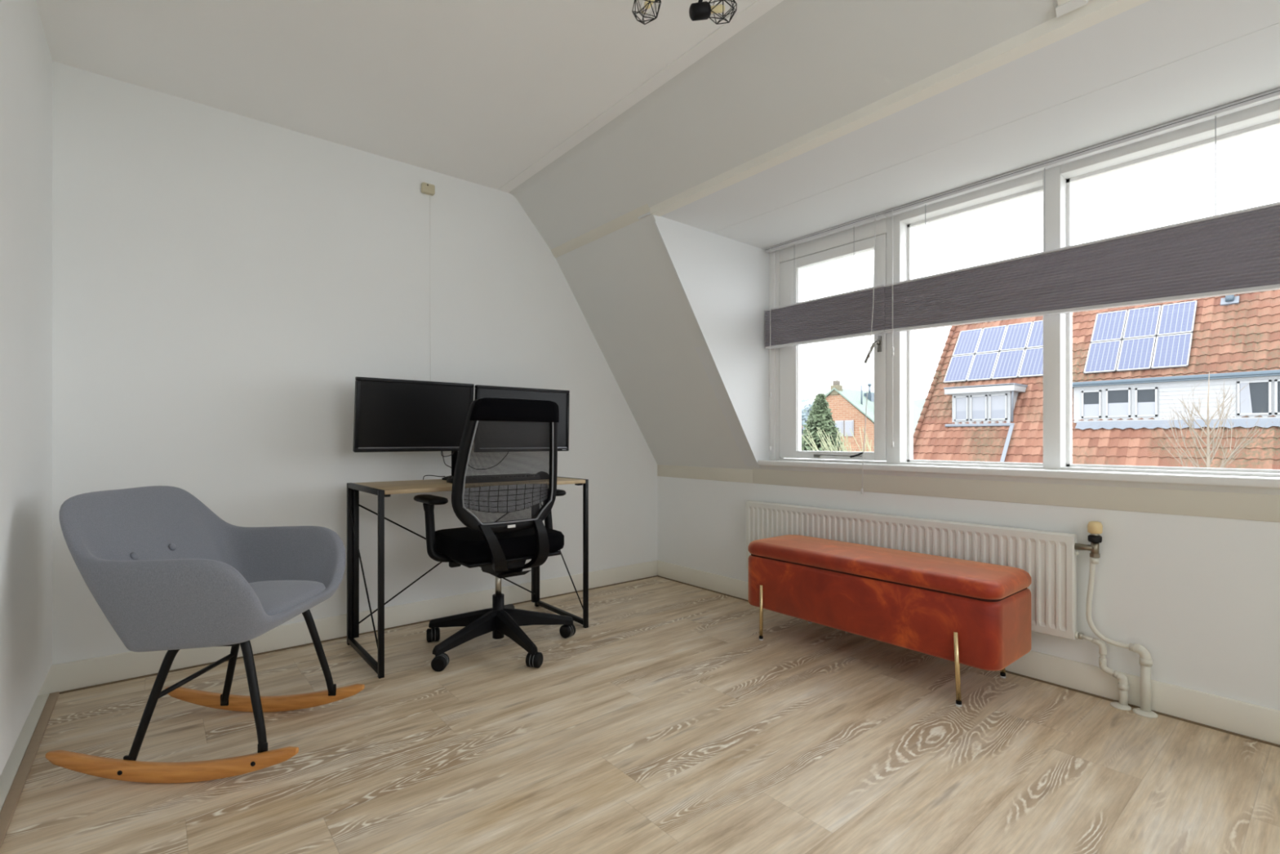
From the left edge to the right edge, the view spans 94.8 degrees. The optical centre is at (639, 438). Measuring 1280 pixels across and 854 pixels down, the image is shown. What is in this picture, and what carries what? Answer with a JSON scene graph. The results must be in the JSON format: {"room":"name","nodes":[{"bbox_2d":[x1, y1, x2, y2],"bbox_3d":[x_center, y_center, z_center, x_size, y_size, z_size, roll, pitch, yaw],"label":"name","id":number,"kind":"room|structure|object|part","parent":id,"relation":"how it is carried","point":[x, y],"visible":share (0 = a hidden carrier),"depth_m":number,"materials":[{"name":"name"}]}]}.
{"room":"home office","nodes":[
{"label":"home office","id":0,"kind":"room"},
{"bbox_2d":[0,0,52,775],"bbox_3d":[-0.817,-0.230,0.364,0.200,2.570,4.600,0,0,-39],"label":"wall","id":1,"kind":"structure","parent":0,"point":[25,57],"depth_m":1.72,"materials":[{"name":"white paint"}]},
{"bbox_2d":[0,693,49,811],"bbox_3d":[-0.759,0.951,0.403,0.049,0.008,4.587,0,0,-39],"label":"baseboard","id":2,"kind":"structure","parent":1,"relation":"attached to","point":[8,774],"depth_m":1.80,"materials":[{"name":"beige paint"}]},
{"bbox_2d":[0,575,1279,848],"bbox_3d":[0.418,0.951,1.371,2.999,0.009,4.588,0,0,-39],"label":"trim","id":3,"kind":"structure","parent":1,"relation":"attached to","point":[7,811],"depth_m":1.95,"materials":[{"name":"brown"}]},
{"bbox_2d":[51,61,657,665],"bbox_3d":[-0.951,-0.360,3.328,3.855,2.870,0.150,0,0,-39],"label":"wall","id":4,"kind":"structure","parent":0,"point":[224,282],"depth_m":2.69,"materials":[{"name":"white paint"}]},
{"bbox_2d":[37,560,657,695],"bbox_3d":[-1.056,0.898,3.136,3.060,0.106,0.013,0,0,-39],"label":"baseboard","id":5,"kind":"structure","parent":4,"relation":"attached to","point":[67,676],"depth_m":2.77,"materials":[{"name":"beige paint"}]},
{"bbox_2d":[421,182,435,195],"bbox_3d":[-1.112,-1.300,3.077,0.068,0.058,0.032,0,0,-39],"label":"switch","id":6,"kind":"object","parent":4,"relation":"attached to","point":[427,188],"visible":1,"depth_m":3.06,"materials":[{"name":"beige plastic"}]},
{"bbox_2d":[35,0,783,192],"bbox_3d":[-0.075,-1.475,0.974,2.120,0.120,4.600,0,0,-39],"label":"ceiling","id":7,"kind":"structure","parent":0,"point":[488,93],"depth_m":2.19,"materials":[{"name":"white paint"}]},
{"bbox_3d":[0.139,-1.401,1.706,0.437,0.029,0.305,0,0,-39],"label":"track","id":8,"kind":"object","parent":7,"relation":"attached to","visible":0},
{"bbox_2d":[631,0,661,25],"bbox_3d":[0.028,-1.286,1.703,0.114,0.175,0.081,0,0,-39],"label":"track spotlight","id":9,"kind":"object","parent":8,"relation":"attached to","point":[648,3],"visible":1,"depth_m":1.69,"materials":[{"name":"black metal"}]},
{"bbox_2d":[688,0,737,24],"bbox_3d":[0.217,-1.296,1.719,0.143,0.155,0.072,0,0,-22],"label":"track spotlight","id":10,"kind":"object","parent":8,"relation":"attached to","point":[700,11],"visible":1,"depth_m":1.71,"materials":[{"name":"black metal"}]},
{"bbox_2d":[688,1,711,21],"bbox_3d":[0.174,-1.245,1.716,0.062,0.054,0.044,0,0,-12],"label":"socket","id":11,"kind":"object","parent":10,"relation":"attached to","point":[700,11],"depth_m":1.70,"materials":[{"name":"black plastic"}]},
{"bbox_2d":[0,576,1279,853],"bbox_3d":[0.381,1.015,1.348,3.300,0.120,5.000,0,0,-39],"label":"floor","id":12,"kind":"structure","parent":0,"point":[664,724],"depth_m":1.77,"materials":[{"name":"brown wood"}]},
{"bbox_2d":[45,485,364,782],"bbox_3d":[-1.305,0.555,1.852,0.676,0.799,0.636,0,0,-2],"label":"rocking chair","id":13,"kind":"object","parent":12,"relation":"on","point":[166,571],"visible":1,"depth_m":1.67,"materials":[{"name":"grey fabric"}]},
{"bbox_3d":[-1.363,0.750,1.685,0.178,0.353,0.034,0,0,-21],"label":"leg","id":14,"kind":"part","parent":13,"relation":"part of","materials":[{"name":"black metal"}]},
{"bbox_3d":[-1.373,0.750,2.016,0.178,0.353,0.034,0,0,18],"label":"leg","id":15,"kind":"part","parent":13,"relation":"part of","materials":[{"name":"black metal"}]},
{"bbox_3d":[-1.120,0.726,1.687,0.150,0.342,0.033,0,0,17],"label":"leg","id":16,"kind":"part","parent":13,"relation":"part of","materials":[{"name":"black metal"}]},
{"bbox_2d":[248,580,325,615],"bbox_3d":[-1.208,0.509,1.855,0.299,0.056,0.420,0,0,-2],"label":"seat cushion","id":17,"kind":"object","parent":13,"relation":"on","point":[277,597],"depth_m":1.87,"materials":[{"name":"grey fabric"}]},
{"bbox_3d":[-1.131,0.726,2.028,0.150,0.342,0.033,0,0,-21],"label":"leg","id":18,"kind":"part","parent":13,"relation":"part of","materials":[{"name":"black metal"}]},
{"bbox_2d":[346,476,588,678],"bbox_3d":[-0.812,0.580,2.861,1.007,0.750,0.519,0,0,-39],"label":"desk","id":19,"kind":"object","parent":12,"relation":"on","point":[381,489],"visible":0.9,"depth_m":2.73,"materials":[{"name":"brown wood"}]},
{"bbox_3d":[-1.327,0.575,2.748,0.024,0.700,0.025,0,0,-39],"label":"post","id":20,"kind":"part","parent":19,"relation":"part of","materials":[{"name":"black metal"}]},
{"bbox_3d":[-1.194,0.580,2.549,0.021,0.750,0.515,0,0,-39],"label":"frame","id":21,"kind":"part","parent":19,"relation":"part of","materials":[{"name":"black metal"}]},
{"bbox_2d":[422,475,444,479],"bbox_3d":[-1.033,0.191,2.948,0.108,0.022,0.023,0,0,-33],"label":"cable","id":22,"kind":"object","parent":19,"relation":"on","point":[424,475],"visible":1,"depth_m":2.95,"materials":[{"name":"black plastic"}]},
{"bbox_2d":[441,450,457,479],"bbox_3d":[-0.882,0.005,3.015,0.651,0.400,0.167,0,0,-39],"label":"monitor stand","id":23,"kind":"object","parent":19,"relation":"on","point":[454,456],"visible":0.12,"depth_m":2.97,"materials":[{"name":"black plastic"}]},
{"bbox_2d":[352,376,474,452],"bbox_3d":[-1.067,-0.108,2.806,0.545,0.337,0.088,0,0,-39],"label":"monitor","id":24,"kind":"object","parent":23,"relation":"attached to","point":[391,415],"visible":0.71,"depth_m":2.77,"materials":[{"name":"black plastic"}]},
{"bbox_3d":[-0.932,0.196,2.975,0.124,0.018,0.167,0,0,-39],"label":"foot plate","id":25,"kind":"part","parent":23,"relation":"part of","materials":[{"name":"black plastic"}]},
{"bbox_2d":[474,384,569,452],"bbox_3d":[-0.620,-0.101,3.131,0.545,0.338,0.059,0,0,-39],"label":"monitor","id":26,"kind":"object","parent":23,"relation":"attached to","point":[562,397],"visible":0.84,"depth_m":3.13,"materials":[{"name":"black plastic"}]},
{"bbox_2d":[446,473,537,483],"bbox_3d":[-0.708,0.193,2.870,0.430,0.027,0.135,0,0,-39],"label":"keyboard","id":27,"kind":"object","parent":19,"relation":"on","point":[450,479],"visible":0.28,"depth_m":2.81,"materials":[{"name":"black plastic"}]},
{"bbox_3d":[-0.601,0.575,3.344,0.024,0.700,0.025,0,0,-39],"label":"post","id":28,"kind":"part","parent":19,"relation":"part of","materials":[{"name":"black metal"}]},
{"bbox_3d":[-0.432,0.580,3.175,0.021,0.750,0.515,0,0,-39],"label":"frame","id":29,"kind":"part","parent":19,"relation":"part of","materials":[{"name":"black metal"}]},
{"bbox_2d":[413,397,575,671],"bbox_3d":[-0.633,0.394,2.688,0.712,1.122,0.675,0,0,-39],"label":"office chair","id":30,"kind":"object","parent":12,"relation":"on","point":[502,548],"visible":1,"depth_m":2.53,"materials":[{"name":"black fabric"}]},
{"bbox_3d":[-0.876,0.410,2.603,0.152,0.267,0.082,0,0,-39],"label":"armrest post","id":31,"kind":"part","parent":30,"relation":"part of","materials":[{"name":"black plastic"}]},
{"bbox_3d":[-0.753,0.545,2.622,0.195,0.030,0.032,0,0,-39],"label":"control lever","id":32,"kind":"part","parent":30,"relation":"part of","materials":[{"name":"black plastic"}]},
{"bbox_3d":[-0.834,0.837,2.758,0.330,0.108,0.060,0,0,13],"label":"arm","id":33,"kind":"part","parent":30,"relation":"part of","materials":[{"name":"black plastic"}]},
{"bbox_3d":[-0.756,0.837,2.564,0.060,0.108,0.330,0,0,34],"label":"arm","id":34,"kind":"part","parent":30,"relation":"part of","materials":[{"name":"black plastic"}]},
{"bbox_3d":[-0.666,0.468,2.733,0.510,0.090,0.470,0,0,-39],"label":"seat","id":35,"kind":"part","parent":30,"relation":"part of","materials":[{"name":"black fabric"}]},
{"bbox_3d":[-0.540,0.116,2.493,0.487,0.566,0.139,0,0,-39],"label":"frame","id":36,"kind":"part","parent":30,"relation":"part of","materials":[{"name":"black plastic"}]},
{"bbox_3d":[-0.546,0.135,2.500,0.427,0.442,0.082,0,0,-39],"label":"panel","id":37,"kind":"part","parent":30,"relation":"part of","materials":[{"name":"black fabric"}]},
{"bbox_3d":[-0.661,0.837,2.903,0.060,0.108,0.330,0,0,-2],"label":"arm","id":38,"kind":"part","parent":30,"relation":"part of","materials":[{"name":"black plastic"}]},
{"bbox_3d":[-0.537,0.837,2.575,0.060,0.108,0.331,0,0,-39],"label":"arm","id":39,"kind":"part","parent":30,"relation":"part of","materials":[{"name":"black plastic"}]},
{"bbox_3d":[-0.480,0.837,2.782,0.330,0.108,0.060,0,0,-20],"label":"arm","id":40,"kind":"part","parent":30,"relation":"part of","materials":[{"name":"black plastic"}]},
{"bbox_3d":[-0.497,0.410,2.914,0.152,0.267,0.082,0,0,-39],"label":"armrest post","id":41,"kind":"part","parent":30,"relation":"part of","materials":[{"name":"black plastic"}]},
{"bbox_2d":[747,534,1031,706],"bbox_3d":[1.012,0.722,2.580,0.421,0.466,1.134,0,0,-39],"label":"storage bench","id":42,"kind":"object","parent":12,"relation":"on","point":[975,614],"visible":1,"depth_m":2.31,"materials":[{"name":"orange fabric"}]},
{"bbox_3d":[0.579,0.816,2.799,0.024,0.246,0.021,0,0,-39],"label":"leg","id":43,"kind":"part","parent":42,"relation":"part of","materials":[{"name":"gold metal"}]},
{"bbox_3d":[1.016,0.527,2.583,0.387,0.076,1.134,0,0,-39],"label":"lid","id":44,"kind":"part","parent":42,"relation":"part of","materials":[{"name":"orange fabric"}]},
{"bbox_3d":[1.141,0.816,2.115,0.024,0.247,0.027,0,0,-39],"label":"leg","id":45,"kind":"part","parent":42,"relation":"part of","materials":[{"name":"gold metal"}]},
{"bbox_3d":[1.441,0.864,2.352,0.044,0.150,0.023,0,0,-39],"label":"leg","id":46,"kind":"part","parent":42,"relation":"part of","materials":[{"name":"gold metal"}]},
{"bbox_2d":[1075,631,1131,710],"bbox_3d":[1.680,0.839,2.143,0.060,0.231,0.169,0,0,-39],"label":"pipe","id":47,"kind":"object","parent":12,"relation":"on","point":[1123,686],"visible":1,"depth_m":2.11,"materials":[{"name":"white metal"}]},
{"bbox_2d":[1085,556,1158,717],"bbox_3d":[1.713,0.687,2.102,0.068,0.535,0.205,0,0,-39],"label":"supply pipe","id":48,"kind":"object","parent":12,"relation":"on","point":[1145,660],"visible":1,"depth_m":2.06,"materials":[{"name":"white metal"}]},
{"bbox_2d":[653,214,768,466],"bbox_3d":[0.463,-0.474,3.279,1.122,1.275,0.100,0,0,-39],"label":"wall","id":49,"kind":"structure","parent":0,"point":[726,280],"depth_m":3.27,"materials":[{"name":"white paint"}]},
{"bbox_2d":[653,220,757,461],"bbox_3d":[0.372,-0.473,3.143,0.780,1.202,0.014,0,0,-39],"label":"trim","id":50,"kind":"structure","parent":49,"relation":"attached to","point":[655,223],"depth_m":3.11,"materials":[{"name":"white paint"}]},
{"bbox_2d":[508,0,1091,249],"bbox_3d":[0.851,-1.330,1.734,0.387,0.409,4.600,0,0,-39],"label":"sloped ceiling","id":51,"kind":"structure","parent":0,"point":[801,67],"depth_m":2.16,"materials":[{"name":"paint"}]},
{"bbox_2d":[551,204,650,257],"bbox_3d":[0.932,-1.123,1.801,0.034,0.044,4.600,0,0,-39],"label":"trim","id":52,"kind":"structure","parent":51,"relation":"attached to","point":[631,217],"depth_m":3.18,"materials":[{"name":"white wood"}]},
{"bbox_2d":[1055,0,1089,17],"bbox_3d":[1.096,-1.222,1.453,0.186,0.211,0.155,0,0,-39],"label":"trim","id":53,"kind":"structure","parent":51,"relation":"attached to","point":[1064,6],"depth_m":1.54,"materials":[{"name":"beige paint"}]},
{"bbox_2d":[555,214,1279,494],"bbox_3d":[1.269,-0.478,2.078,0.862,1.318,4.600,0,0,-39],"label":"wall","id":54,"kind":"structure","parent":0,"point":[624,283],"depth_m":3.42,"materials":[{"name":"paint"}]},
{"bbox_2d":[649,0,1150,216],"bbox_3d":[1.217,-1.116,1.500,0.065,0.034,3.612,0,0,-39],"label":"ceiling beam","id":55,"kind":"structure","parent":54,"relation":"attached to","point":[1095,11],"depth_m":1.87,"materials":[{"name":"white wood"}]},
{"bbox_2d":[638,0,1279,249],"bbox_3d":[1.644,-1.162,1.849,1.152,0.120,3.810,0,0,-39],"label":"ceiling","id":56,"kind":"structure","parent":0,"point":[1151,64],"depth_m":2.00,"materials":[{"name":"white paint"}]},
{"bbox_2d":[657,475,1279,710],"bbox_3d":[1.640,0.605,2.383,0.150,0.700,4.600,0,0,-39],"label":"wall","id":57,"kind":"structure","parent":0,"point":[1201,594],"depth_m":2.10,"materials":[{"name":"white paint"}]},
{"bbox_2d":[768,213,913,464],"bbox_3d":[1.046,-0.488,3.188,0.190,1.223,0.781,0,0,-39],"label":"window","id":58,"kind":"structure","parent":57,"relation":"in","point":[785,362],"depth_m":3.06,"materials":[{"name":"white paint"}]},
{"bbox_2d":[764,211,887,493],"bbox_3d":[0.938,-0.416,3.115,0.102,1.370,0.720,0,0,-39],"label":"blind","id":59,"kind":"object","parent":58,"relation":"attached to","point":[858,313],"visible":0.99,"depth_m":3.10,"materials":[{"name":"grey fabric"}]},
{"bbox_3d":[0.745,-0.509,3.366,0.012,1.157,0.011,0,0,-39],"label":"pull cord","id":60,"kind":"part","parent":59,"relation":"part of","materials":[{"name":"white fabric"}]},
{"bbox_3d":[0.857,-0.913,3.266,0.003,0.333,0.002,0,0,-39],"label":"lift cord","id":61,"kind":"part","parent":59,"relation":"part of","materials":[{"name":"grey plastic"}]},
{"bbox_3d":[0.963,-0.742,3.136,0.034,0.010,0.720,0,0,-39],"label":"rail","id":62,"kind":"part","parent":59,"relation":"part of","materials":[{"name":"white metal"}]},
{"bbox_3d":[0.963,-0.523,3.136,0.034,0.017,0.720,0,0,-39],"label":"rail","id":63,"kind":"part","parent":59,"relation":"part of","materials":[{"name":"white metal"}]},
{"bbox_3d":[1.112,-0.409,2.877,0.074,1.357,0.019,0,0,-8],"label":"pull cord","id":64,"kind":"part","parent":59,"relation":"part of","materials":[{"name":"white fabric"}]},
{"bbox_3d":[1.029,-0.453,3.175,0.049,1.124,0.639,0,0,-39],"label":"sash","id":65,"kind":"part","parent":58,"relation":"part of","materials":[{"name":"white paint"}]},
{"bbox_3d":[1.160,-0.443,2.938,0.049,0.133,0.074,0,0,-39],"label":"handle","id":66,"kind":"part","parent":58,"relation":"part of","materials":[{"name":"silver metal"}]},
{"bbox_2d":[746,500,1079,639],"bbox_3d":[1.142,0.555,2.817,0.069,0.394,1.586,0,0,-39],"label":"radiator","id":67,"kind":"object","parent":57,"relation":"attached to","point":[1049,557],"visible":0.54,"depth_m":2.50,"materials":[{"name":"white metal"}]},
{"bbox_2d":[1074,520,1102,557],"bbox_3d":[1.661,0.369,2.182,0.045,0.131,0.085,0,0,-39],"label":"valve","id":68,"kind":"object","parent":67,"relation":"attached to","point":[1095,528],"visible":1,"depth_m":2.16,"materials":[{"name":"beige"}]},
{"bbox_2d":[657,464,1279,522],"bbox_3d":[1.635,0.206,2.378,0.144,0.107,4.600,0,0,-39],"label":"wall ledge","id":69,"kind":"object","parent":57,"relation":"on","point":[1245,506],"depth_m":2.36,"materials":[{"name":"white paint"}]},
{"bbox_2d":[657,560,1279,744],"bbox_3d":[1.582,0.898,2.326,0.013,0.106,4.587,0,0,-39],"label":"baseboard","id":70,"kind":"structure","parent":57,"relation":"attached to","point":[1255,721],"depth_m":2.10,"materials":[{"name":"beige paint"}]},
{"bbox_2d":[900,164,1066,469],"bbox_3d":[1.523,-0.488,2.649,0.137,1.223,0.657,0,0,-39],"label":"window","id":71,"kind":"structure","parent":57,"relation":"in","point":[1055,325],"depth_m":2.40,"materials":[{"name":"white paint"}]},
{"bbox_2d":[884,88,1279,447],"bbox_3d":[1.758,-0.531,2.161,0.047,1.140,1.788,0,0,-39],"label":"blind","id":72,"kind":"object","parent":71,"relation":"attached to","point":[1235,252],"visible":1,"depth_m":2.18,"materials":[{"name":"grey fabric"}]},
{"bbox_3d":[1.204,-0.524,2.807,0.012,1.127,0.011,0,0,-39],"label":"pull cord","id":73,"kind":"part","parent":72,"relation":"part of","materials":[{"name":"white fabric"}]},
{"bbox_3d":[1.314,-0.911,2.710,0.003,0.337,0.002,0,0,-39],"label":"lift cord","id":74,"kind":"part","parent":72,"relation":"part of","materials":[{"name":"white fabric"}]},
{"bbox_3d":[1.612,-0.911,2.346,0.003,0.337,0.002,0,0,-39],"label":"lift cord","id":75,"kind":"part","parent":72,"relation":"part of","materials":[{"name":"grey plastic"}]},
{"bbox_3d":[1.762,-0.738,2.164,0.034,0.010,1.788,0,0,-39],"label":"rail","id":76,"kind":"part","parent":72,"relation":"part of","materials":[{"name":"white metal"}]},
{"bbox_3d":[1.762,-0.492,2.164,0.034,0.070,1.788,0,0,-39],"label":"rail","id":77,"kind":"part","parent":72,"relation":"part of","materials":[{"name":"white metal"}]},
{"bbox_3d":[1.923,-0.911,1.968,0.003,0.337,0.002,0,0,-39],"label":"lift cord","id":78,"kind":"part","parent":72,"relation":"part of","materials":[{"name":"white fabric"}]},
{"bbox_2d":[757,459,1279,488],"bbox_3d":[1.882,0.138,2.043,0.158,0.030,3.609,0,0,-39],"label":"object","id":79,"kind":"structure","parent":57,"relation":"attached to","point":[1156,477],"depth_m":2.26,"materials":[{"name":"white paint"}]},
{"bbox_2d":[1060,98,1279,476],"bbox_3d":[2.081,-0.488,1.970,0.137,1.223,1.102,0,0,-39],"label":"window","id":80,"kind":"structure","parent":57,"relation":"in","point":[1266,116],"depth_m":2.15,"materials":[{"name":"white paint"}]},
{"label":"outside","id":81,"kind":"structure","parent":0,"visible":0},
{"bbox_3d":[26.875,7.055,41.487,85.800,0.200,150.000,0,0,-39],"label":"street","id":82,"kind":"object","parent":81,"visible":0},
{"bbox_2d":[801,398,838,448],"bbox_3d":[6.827,2.567,24.711,2.969,8.778,3.445,0,0,-39],"label":"broadleaf tree","id":83,"kind":"object","parent":82,"relation":"on","point":[804,414],"visible":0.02,"depth_m":24.21,"materials":[{"name":"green plant"}]},
{"bbox_2d":[801,392,844,451],"bbox_3d":[6.583,2.618,21.421,3.668,8.674,3.810,0,0,-39],"label":"conifer","id":84,"kind":"object","parent":82,"relation":"on","point":[820,416],"visible":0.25,"depth_m":21.18,"materials":[{"name":"green plant"}]},
{"bbox_2d":[801,380,922,452],"bbox_3d":[19.248,1.245,48.487,11.700,11.420,10.700,0,0,-39],"label":"brick house","id":85,"kind":"structure","parent":82,"relation":"on","point":[847,406],"depth_m":44.25,"materials":[{"name":"orange brick"}]},
{"bbox_2d":[913,289,1279,469],"bbox_3d":[18.926,0.753,19.321,14.223,12.404,15.846,0,0,-39],"label":"house","id":86,"kind":"structure","parent":82,"relation":"on","point":[1117,417],"depth_m":17.88,"materials":[{"name":"ceramic"}]},
{"bbox_2d":[943,354,974,382],"bbox_3d":[12.523,-2.758,23.127,0.817,1.103,0.845,0,0,-39],"label":"solar panel","id":87,"kind":"object","parent":86,"relation":"attached to","point":[959,366],"visible":1,"depth_m":23.10,"materials":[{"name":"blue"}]},
{"bbox_2d":[951,328,982,355],"bbox_3d":[13.149,-3.873,23.641,0.817,1.103,0.845,0,0,-39],"label":"solar panel","id":88,"kind":"object","parent":86,"relation":"attached to","point":[967,342],"visible":1,"depth_m":23.61,"materials":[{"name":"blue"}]},
{"bbox_2d":[966,351,999,381],"bbox_3d":[13.073,-2.758,22.457,0.817,1.103,0.845,0,0,-39],"label":"solar panel","id":89,"kind":"object","parent":86,"relation":"attached to","point":[983,365],"visible":1,"depth_m":22.43,"materials":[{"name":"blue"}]},
{"bbox_2d":[975,324,1007,354],"bbox_3d":[13.699,-3.873,22.971,0.817,1.103,0.845,0,0,-39],"label":"solar panel","id":90,"kind":"object","parent":86,"relation":"attached to","point":[991,339],"visible":1,"depth_m":22.94,"materials":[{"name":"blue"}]},
{"bbox_2d":[991,348,1025,379],"bbox_3d":[13.623,-2.758,21.787,0.817,1.103,0.845,0,0,-39],"label":"solar panel","id":91,"kind":"object","parent":86,"relation":"attached to","point":[1008,363],"visible":1,"depth_m":21.76,"materials":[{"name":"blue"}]},
{"bbox_2d":[1000,321,1032,351],"bbox_3d":[14.249,-3.873,22.301,0.817,1.103,0.845,0,0,-39],"label":"solar panel","id":92,"kind":"object","parent":86,"relation":"attached to","point":[1016,335],"visible":1,"depth_m":22.27,"materials":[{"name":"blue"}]},
{"bbox_2d":[1017,346,1043,377],"bbox_3d":[14.174,-2.758,21.117,0.817,1.103,0.845,0,0,-39],"label":"solar panel","id":93,"kind":"object","parent":86,"relation":"attached to","point":[1032,365],"visible":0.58,"depth_m":21.16,"materials":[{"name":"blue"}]},
{"bbox_2d":[1026,320,1043,348],"bbox_3d":[14.800,-3.873,21.631,0.817,1.103,0.845,0,0,-39],"label":"solar panel","id":94,"kind":"object","parent":86,"relation":"attached to","point":[1035,340],"visible":0.52,"depth_m":21.74,"materials":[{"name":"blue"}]},
{"bbox_2d":[1083,339,1121,373],"bbox_3d":[15.391,-2.728,19.601,0.817,1.104,0.845,0,0,-39],"label":"solar panel","id":95,"kind":"object","parent":86,"relation":"attached to","point":[1102,357],"visible":1,"depth_m":19.58,"materials":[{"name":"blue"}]},
{"bbox_2d":[1090,309,1127,342],"bbox_3d":[16.017,-3.843,20.115,0.817,1.103,0.845,0,0,-39],"label":"solar panel","id":96,"kind":"object","parent":86,"relation":"attached to","point":[1108,326],"visible":1,"depth_m":20.09,"materials":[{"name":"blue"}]},
{"bbox_2d":[1115,336,1155,371],"bbox_3d":[15.941,-2.728,18.931,0.817,1.104,0.845,0,0,-39],"label":"solar panel","id":97,"kind":"object","parent":86,"relation":"attached to","point":[1136,353],"visible":1,"depth_m":18.91,"materials":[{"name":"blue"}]},
{"bbox_2d":[1122,305,1161,339],"bbox_3d":[16.567,-3.843,19.445,0.817,1.103,0.845,0,0,-39],"label":"solar panel","id":98,"kind":"object","parent":86,"relation":"attached to","point":[1140,322],"visible":1,"depth_m":19.42,"materials":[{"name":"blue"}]},
{"bbox_2d":[1151,332,1192,368],"bbox_3d":[16.491,-2.728,18.261,0.817,1.104,0.845,0,0,-39],"label":"solar panel","id":99,"kind":"object","parent":86,"relation":"attached to","point":[1170,350],"visible":1,"depth_m":18.24,"materials":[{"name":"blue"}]},
{"bbox_2d":[1156,300,1197,336],"bbox_3d":[17.117,-3.843,18.775,0.817,1.103,0.845,0,0,-39],"label":"solar panel","id":100,"kind":"object","parent":86,"relation":"attached to","point":[1176,317],"visible":1,"depth_m":18.75,"materials":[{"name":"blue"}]},
{"bbox_2d":[1220,294,1239,305],"bbox_3d":[18.108,-4.303,18.084,0.280,0.382,0.400,0,0,-39],"label":"roof vent","id":101,"kind":"object","parent":86,"relation":"on","point":[1231,299],"visible":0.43,"depth_m":18.03,"materials":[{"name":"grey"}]},
{"bbox_2d":[1158,371,1269,467],"bbox_3d":[10.602,2.855,10.944,1.213,8.200,1.518,0,0,-42],"label":"bare tree","id":102,"kind":"object","parent":82,"relation":"on","point":[1207,421],"visible":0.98,"depth_m":10.87,"materials":[{"name":"brown plant"}]},
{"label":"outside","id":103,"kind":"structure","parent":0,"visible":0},
{"bbox_2d":[801,426,874,452],"bbox_3d":[5.727,1.424,16.809,2.418,3.544,2.988,0,0,-23],"label":"bush","id":104,"kind":"object","parent":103,"point":[824,444],"visible":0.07,"depth_m":16.65,"materials":[{"name":"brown plant"}]}
]}

